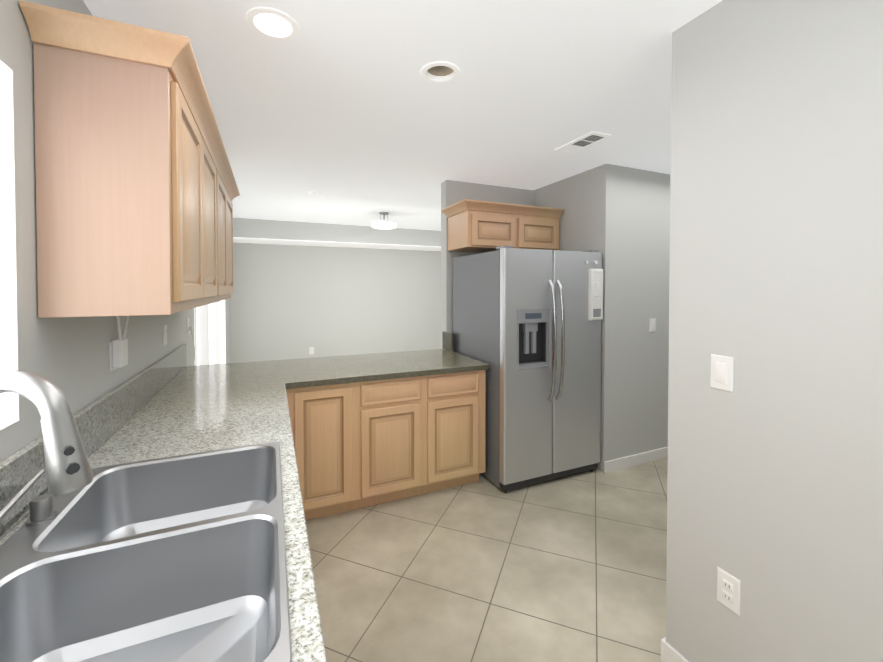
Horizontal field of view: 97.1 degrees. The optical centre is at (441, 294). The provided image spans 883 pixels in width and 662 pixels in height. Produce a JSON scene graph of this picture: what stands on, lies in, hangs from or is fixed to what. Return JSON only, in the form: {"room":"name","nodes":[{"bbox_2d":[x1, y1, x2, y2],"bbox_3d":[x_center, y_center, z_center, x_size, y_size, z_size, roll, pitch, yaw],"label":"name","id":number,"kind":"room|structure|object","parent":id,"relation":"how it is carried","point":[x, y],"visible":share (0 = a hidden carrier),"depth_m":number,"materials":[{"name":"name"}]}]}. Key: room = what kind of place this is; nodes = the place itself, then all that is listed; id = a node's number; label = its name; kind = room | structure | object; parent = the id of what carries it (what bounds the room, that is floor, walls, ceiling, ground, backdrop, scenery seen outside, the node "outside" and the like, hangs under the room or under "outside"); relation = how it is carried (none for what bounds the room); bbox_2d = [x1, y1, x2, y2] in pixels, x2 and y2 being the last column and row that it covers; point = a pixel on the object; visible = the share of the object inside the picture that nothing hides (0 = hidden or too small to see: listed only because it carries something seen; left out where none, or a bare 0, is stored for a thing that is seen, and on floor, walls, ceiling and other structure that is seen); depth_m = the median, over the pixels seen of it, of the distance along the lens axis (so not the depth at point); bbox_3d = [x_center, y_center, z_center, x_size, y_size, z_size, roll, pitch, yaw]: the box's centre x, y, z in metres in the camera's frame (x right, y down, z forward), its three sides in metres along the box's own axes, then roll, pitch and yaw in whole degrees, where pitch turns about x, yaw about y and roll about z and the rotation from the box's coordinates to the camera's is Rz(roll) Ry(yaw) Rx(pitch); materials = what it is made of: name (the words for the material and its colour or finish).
{"room":"kitchen","nodes":[
{"label":"kitchen","id":0,"kind":"room"},
{"bbox_2d":[0,0,229,461],"bbox_3d":[-1.471,0.220,1.743,0.150,2.440,9.500,0,1,-24],"label":"wall","id":1,"kind":"structure","parent":0,"point":[69,357],"depth_m":1.06,"materials":[{"name":"grey paint"}]},
{"bbox_2d":[0,60,225,429],"bbox_3d":[-1.855,0.400,2.647,0.130,2.050,5.900,0,1,-24],"label":"window","id":2,"kind":"structure","parent":1,"relation":"in","point":[9,408],"depth_m":0.95,"materials":[{"name":"white"}]},
{"bbox_2d":[109,341,116,371],"bbox_3d":[-1.297,0.243,1.546,0.009,0.116,0.072,0,1,-24],"label":"electrical outlet","id":3,"kind":"object","parent":1,"relation":"attached to","point":[110,352],"visible":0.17,"depth_m":1.51,"materials":[{"name":"white plastic"}]},
{"bbox_2d":[23,4,206,317],"bbox_3d":[-1.031,-0.342,1.321,0.318,0.798,0.481,0,1,-24],"label":"upper cabinet","id":4,"kind":"object","parent":1,"relation":"attached to","point":[137,191],"depth_m":1.10,"materials":[{"name":"brown wood"}]},
{"bbox_2d":[112,316,128,367],"bbox_3d":[-1.261,0.185,1.510,0.032,0.203,0.184,0,1,-24],"label":"outlet","id":5,"kind":"object","parent":1,"relation":"attached to","point":[120,352],"visible":0.79,"depth_m":1.51,"materials":[{"name":"white plastic"}]},
{"bbox_2d":[163,325,166,345],"bbox_3d":[-1.626,0.240,2.297,0.009,0.116,0.072,0,1,-24],"label":"electrical outlet","id":6,"kind":"object","parent":1,"relation":"attached to","point":[164,334],"visible":1,"depth_m":2.28,"materials":[{"name":"white plastic"}]},
{"bbox_2d":[187,318,189,333],"bbox_3d":[-1.907,0.240,2.938,0.009,0.116,0.072,0,1,-24],"label":"electrical outlet","id":7,"kind":"object","parent":1,"relation":"attached to","point":[188,331],"visible":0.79,"depth_m":2.93,"materials":[{"name":"white plastic"}]},
{"bbox_2d":[188,326,194,365],"bbox_3d":[-1.893,0.458,2.957,0.032,0.436,0.082,0,1,-24],"label":"outlet","id":8,"kind":"object","parent":1,"relation":"attached to","point":[190,328],"visible":0.85,"depth_m":2.97,"materials":[{"name":"white plastic"}]},
{"bbox_2d":[194,301,219,365],"bbox_3d":[-2.591,0.372,4.246,0.095,2.050,2.380,0,1,-24],"label":"door frame","id":9,"kind":"structure","parent":1,"relation":"attached to","point":[204,331],"depth_m":4.23,"materials":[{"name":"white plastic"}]},
{"bbox_2d":[207,116,222,303],"bbox_3d":[-1.230,-0.350,1.775,0.318,0.798,0.511,0,1,-24],"label":"upper cabinet","id":10,"kind":"object","parent":1,"relation":"attached to","point":[214,157],"depth_m":1.95,"materials":[{"name":"brown wood"}]},
{"bbox_2d":[223,160,230,299],"bbox_3d":[-1.411,-0.357,2.188,0.318,0.798,0.511,0,1,-24],"label":"upper cabinet","id":11,"kind":"object","parent":1,"relation":"attached to","point":[226,175],"depth_m":2.48,"materials":[{"name":"brown wood"}]},
{"bbox_2d":[231,184,234,293],"bbox_3d":[-1.610,-0.365,2.642,0.318,0.798,0.481,0,1,-24],"label":"upper cabinet","id":12,"kind":"object","parent":1,"relation":"attached to","point":[232,185],"depth_m":2.82,"materials":[{"name":"brown wood"}]},
{"bbox_2d":[230,243,440,362],"bbox_3d":[-0.531,0.126,7.258,6.300,2.440,0.150,0,1,-24],"label":"wall","id":13,"kind":"structure","parent":0,"point":[292,301],"depth_m":6.59,"materials":[{"name":"grey paint"}]},
{"bbox_2d":[309,347,313,353],"bbox_3d":[-2.157,0.940,6.472,0.072,0.116,0.009,0,1,-24],"label":"electrical outlet plate","id":14,"kind":"object","parent":13,"relation":"attached to","point":[311,350],"visible":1,"depth_m":6.47,"materials":[{"name":"white plastic"}]},
{"bbox_2d":[83,0,721,230],"bbox_3d":[1.376,-1.140,2.886,6.300,0.240,9.650,0,1,-24],"label":"ceiling","id":15,"kind":"structure","parent":0,"point":[348,112],"depth_m":1.95,"materials":[{"name":"white paint"}]},
{"bbox_2d":[245,7,299,40],"bbox_3d":[-0.621,-1.007,1.439,0.184,0.036,0.184,0,1,-24],"label":"recessed light","id":16,"kind":"object","parent":15,"relation":"in","point":[272,17],"visible":0.9,"depth_m":1.45,"materials":[{"name":"white"}]},
{"bbox_2d":[308,191,320,196],"bbox_3d":[-1.294,-1.021,3.972,0.120,0.034,0.120,0,1,-24],"label":"smoke detector","id":17,"kind":"object","parent":15,"relation":"attached to","point":[314,193],"visible":1,"depth_m":3.93,"materials":[{"name":"white plastic"}]},
{"bbox_2d":[233,218,440,250],"bbox_3d":[-0.369,-0.947,6.870,6.000,0.282,0.658,0,1,-24],"label":"soffit","id":18,"kind":"structure","parent":15,"relation":"attached to","point":[258,231],"depth_m":5.99,"materials":[{"name":"grey paint"}]},
{"bbox_2d":[371,212,396,229],"bbox_3d":[-0.747,-0.957,5.065,0.340,0.200,0.340,0,1,-24],"label":"ceiling light","id":19,"kind":"object","parent":15,"relation":"attached to","point":[384,224],"visible":1,"depth_m":4.96,"materials":[{"name":"white glass"}]},
{"bbox_2d":[420,61,460,83],"bbox_3d":[-0.004,-1.060,1.763,0.184,0.131,0.184,0,1,-24],"label":"recessed light","id":20,"kind":"object","parent":15,"relation":"in","point":[433,79],"visible":0.62,"depth_m":1.78,"materials":[{"name":"white"}]},
{"bbox_2d":[555,131,611,152],"bbox_3d":[0.939,-1.010,2.614,0.160,0.008,0.360,0,1,-24],"label":"ceiling vent","id":21,"kind":"object","parent":15,"relation":"in","point":[584,141],"visible":1,"depth_m":2.59,"materials":[{"name":"white metal"}]},
{"bbox_2d":[306,457,667,661],"bbox_3d":[1.376,1.450,2.930,6.300,0.060,9.650,0,1,-24],"label":"floor","id":22,"kind":"structure","parent":0,"point":[568,568],"depth_m":2.01,"materials":[{"name":"tile"}]},
{"bbox_2d":[286,383,353,519],"bbox_3d":[-0.914,0.990,2.705,0.450,0.868,0.710,0,1,-24],"label":"base cabinet","id":23,"kind":"object","parent":22,"relation":"on","point":[321,417],"depth_m":2.41,"materials":[{"name":"brown wood"}]},
{"bbox_2d":[0,344,326,661],"bbox_3d":[-0.467,0.492,0.457,0.650,0.200,5.330,0,1,-24],"label":"countertop","id":24,"kind":"structure","parent":23,"relation":"on","point":[171,404],"depth_m":1.46,"materials":[{"name":"stone"}]},
{"bbox_2d":[0,370,93,520],"bbox_3d":[-0.771,0.334,0.749,0.251,0.408,0.337,0,1,-24],"label":"faucet","id":25,"kind":"object","parent":24,"relation":"on","point":[68,468],"visible":1,"depth_m":0.65,"materials":[{"name":"silver metal"}]},
{"bbox_2d":[0,442,291,661],"bbox_3d":[-0.655,0.620,0.873,0.560,0.270,0.920,0,1,-24],"label":"sink","id":26,"kind":"object","parent":24,"relation":"in","point":[181,558],"visible":1,"depth_m":0.87,"materials":[{"name":"silver metal"}]},
{"bbox_2d":[354,370,485,508],"bbox_3d":[-0.268,0.985,2.991,1.004,0.868,0.705,0,1,-24],"label":"base cabinet","id":27,"kind":"object","parent":22,"relation":"on","point":[357,445],"depth_m":2.66,"materials":[{"name":"brown wood"}]},
{"bbox_2d":[292,331,488,387],"bbox_3d":[-0.438,0.450,2.937,1.373,0.200,0.809,0,1,-24],"label":"countertop","id":28,"kind":"structure","parent":27,"relation":"on","point":[330,370],"depth_m":2.80,"materials":[{"name":"stone"}]},
{"bbox_2d":[453,246,602,492],"bbox_3d":[0.697,0.532,3.254,0.906,1.762,0.922,0,1,-24],"label":"fridge","id":29,"kind":"object","parent":22,"relation":"on","point":[527,325],"visible":0.96,"depth_m":2.89,"materials":[{"name":"grey metal"}]},
{"bbox_2d":[441,164,669,472],"bbox_3d":[2.022,0.182,3.961,3.970,2.440,1.040,0,1,-24],"label":"wall","id":30,"kind":"structure","parent":0,"point":[617,216],"depth_m":3.24,"materials":[{"name":"grey paint"}]},
{"bbox_2d":[441,199,563,251],"bbox_3d":[0.546,-0.574,3.483,0.997,0.368,0.457,0,1,-24],"label":"upper cabinet","id":31,"kind":"object","parent":30,"relation":"attached to","point":[480,226],"visible":0.98,"depth_m":3.31,"materials":[{"name":"brown wood"}]},
{"bbox_2d":[604,447,667,472],"bbox_3d":[2.672,1.362,3.691,3.015,0.090,0.013,0,1,-24],"label":"baseboard","id":32,"kind":"structure","parent":30,"relation":"attached to","point":[657,454],"depth_m":3.21,"materials":[{"name":"white wood"}]},
{"bbox_2d":[649,318,655,332],"bbox_3d":[1.780,0.264,3.282,0.072,0.116,0.010,0,1,-24],"label":"light switch","id":33,"kind":"object","parent":30,"relation":"attached to","point":[652,325],"visible":1,"depth_m":3.27,"materials":[{"name":"white plastic"}]},
{"bbox_2d":[666,11,705,661],"bbox_3d":[2.742,0.211,2.257,4.020,2.440,0.120,0,1,-24],"label":"wall","id":34,"kind":"structure","parent":0,"point":[688,73],"depth_m":1.44,"materials":[{"name":"grey paint"}]},
{"bbox_2d":[661,637,665,661],"bbox_3d":[2.710,1.385,2.334,4.033,0.090,0.016,0,1,-24],"label":"baseboard","id":35,"kind":"structure","parent":34,"relation":"attached to","point":[663,640],"depth_m":1.52,"materials":[{"name":"white"}]},
{"bbox_2d":[698,0,882,661],"bbox_3d":[1.690,0.253,-0.174,0.140,2.440,3.450,0,1,-24],"label":"wall","id":36,"kind":"structure","parent":0,"point":[775,485],"depth_m":1.14,"materials":[{"name":"grey paint"}]},
{"bbox_2d":[665,642,688,661],"bbox_3d":[1.610,1.427,-0.124,0.043,0.090,3.570,0,1,-24],"label":"baseboard","id":37,"kind":"structure","parent":36,"relation":"attached to","point":[669,653],"depth_m":1.49,"materials":[{"name":"white"}]},
{"bbox_2d":[710,354,733,391],"bbox_3d":[0.950,0.267,1.325,0.010,0.116,0.072,0,1,-24],"label":"light switch","id":38,"kind":"object","parent":36,"relation":"attached to","point":[722,373],"visible":1,"depth_m":1.32,"materials":[{"name":"white plastic"}]},
{"bbox_2d":[717,567,740,615],"bbox_3d":[0.963,0.997,1.310,0.009,0.116,0.072,0,1,-24],"label":"outlet","id":39,"kind":"object","parent":36,"relation":"attached to","point":[728,590],"visible":1,"depth_m":1.30,"materials":[{"name":"white plastic"}]}
]}

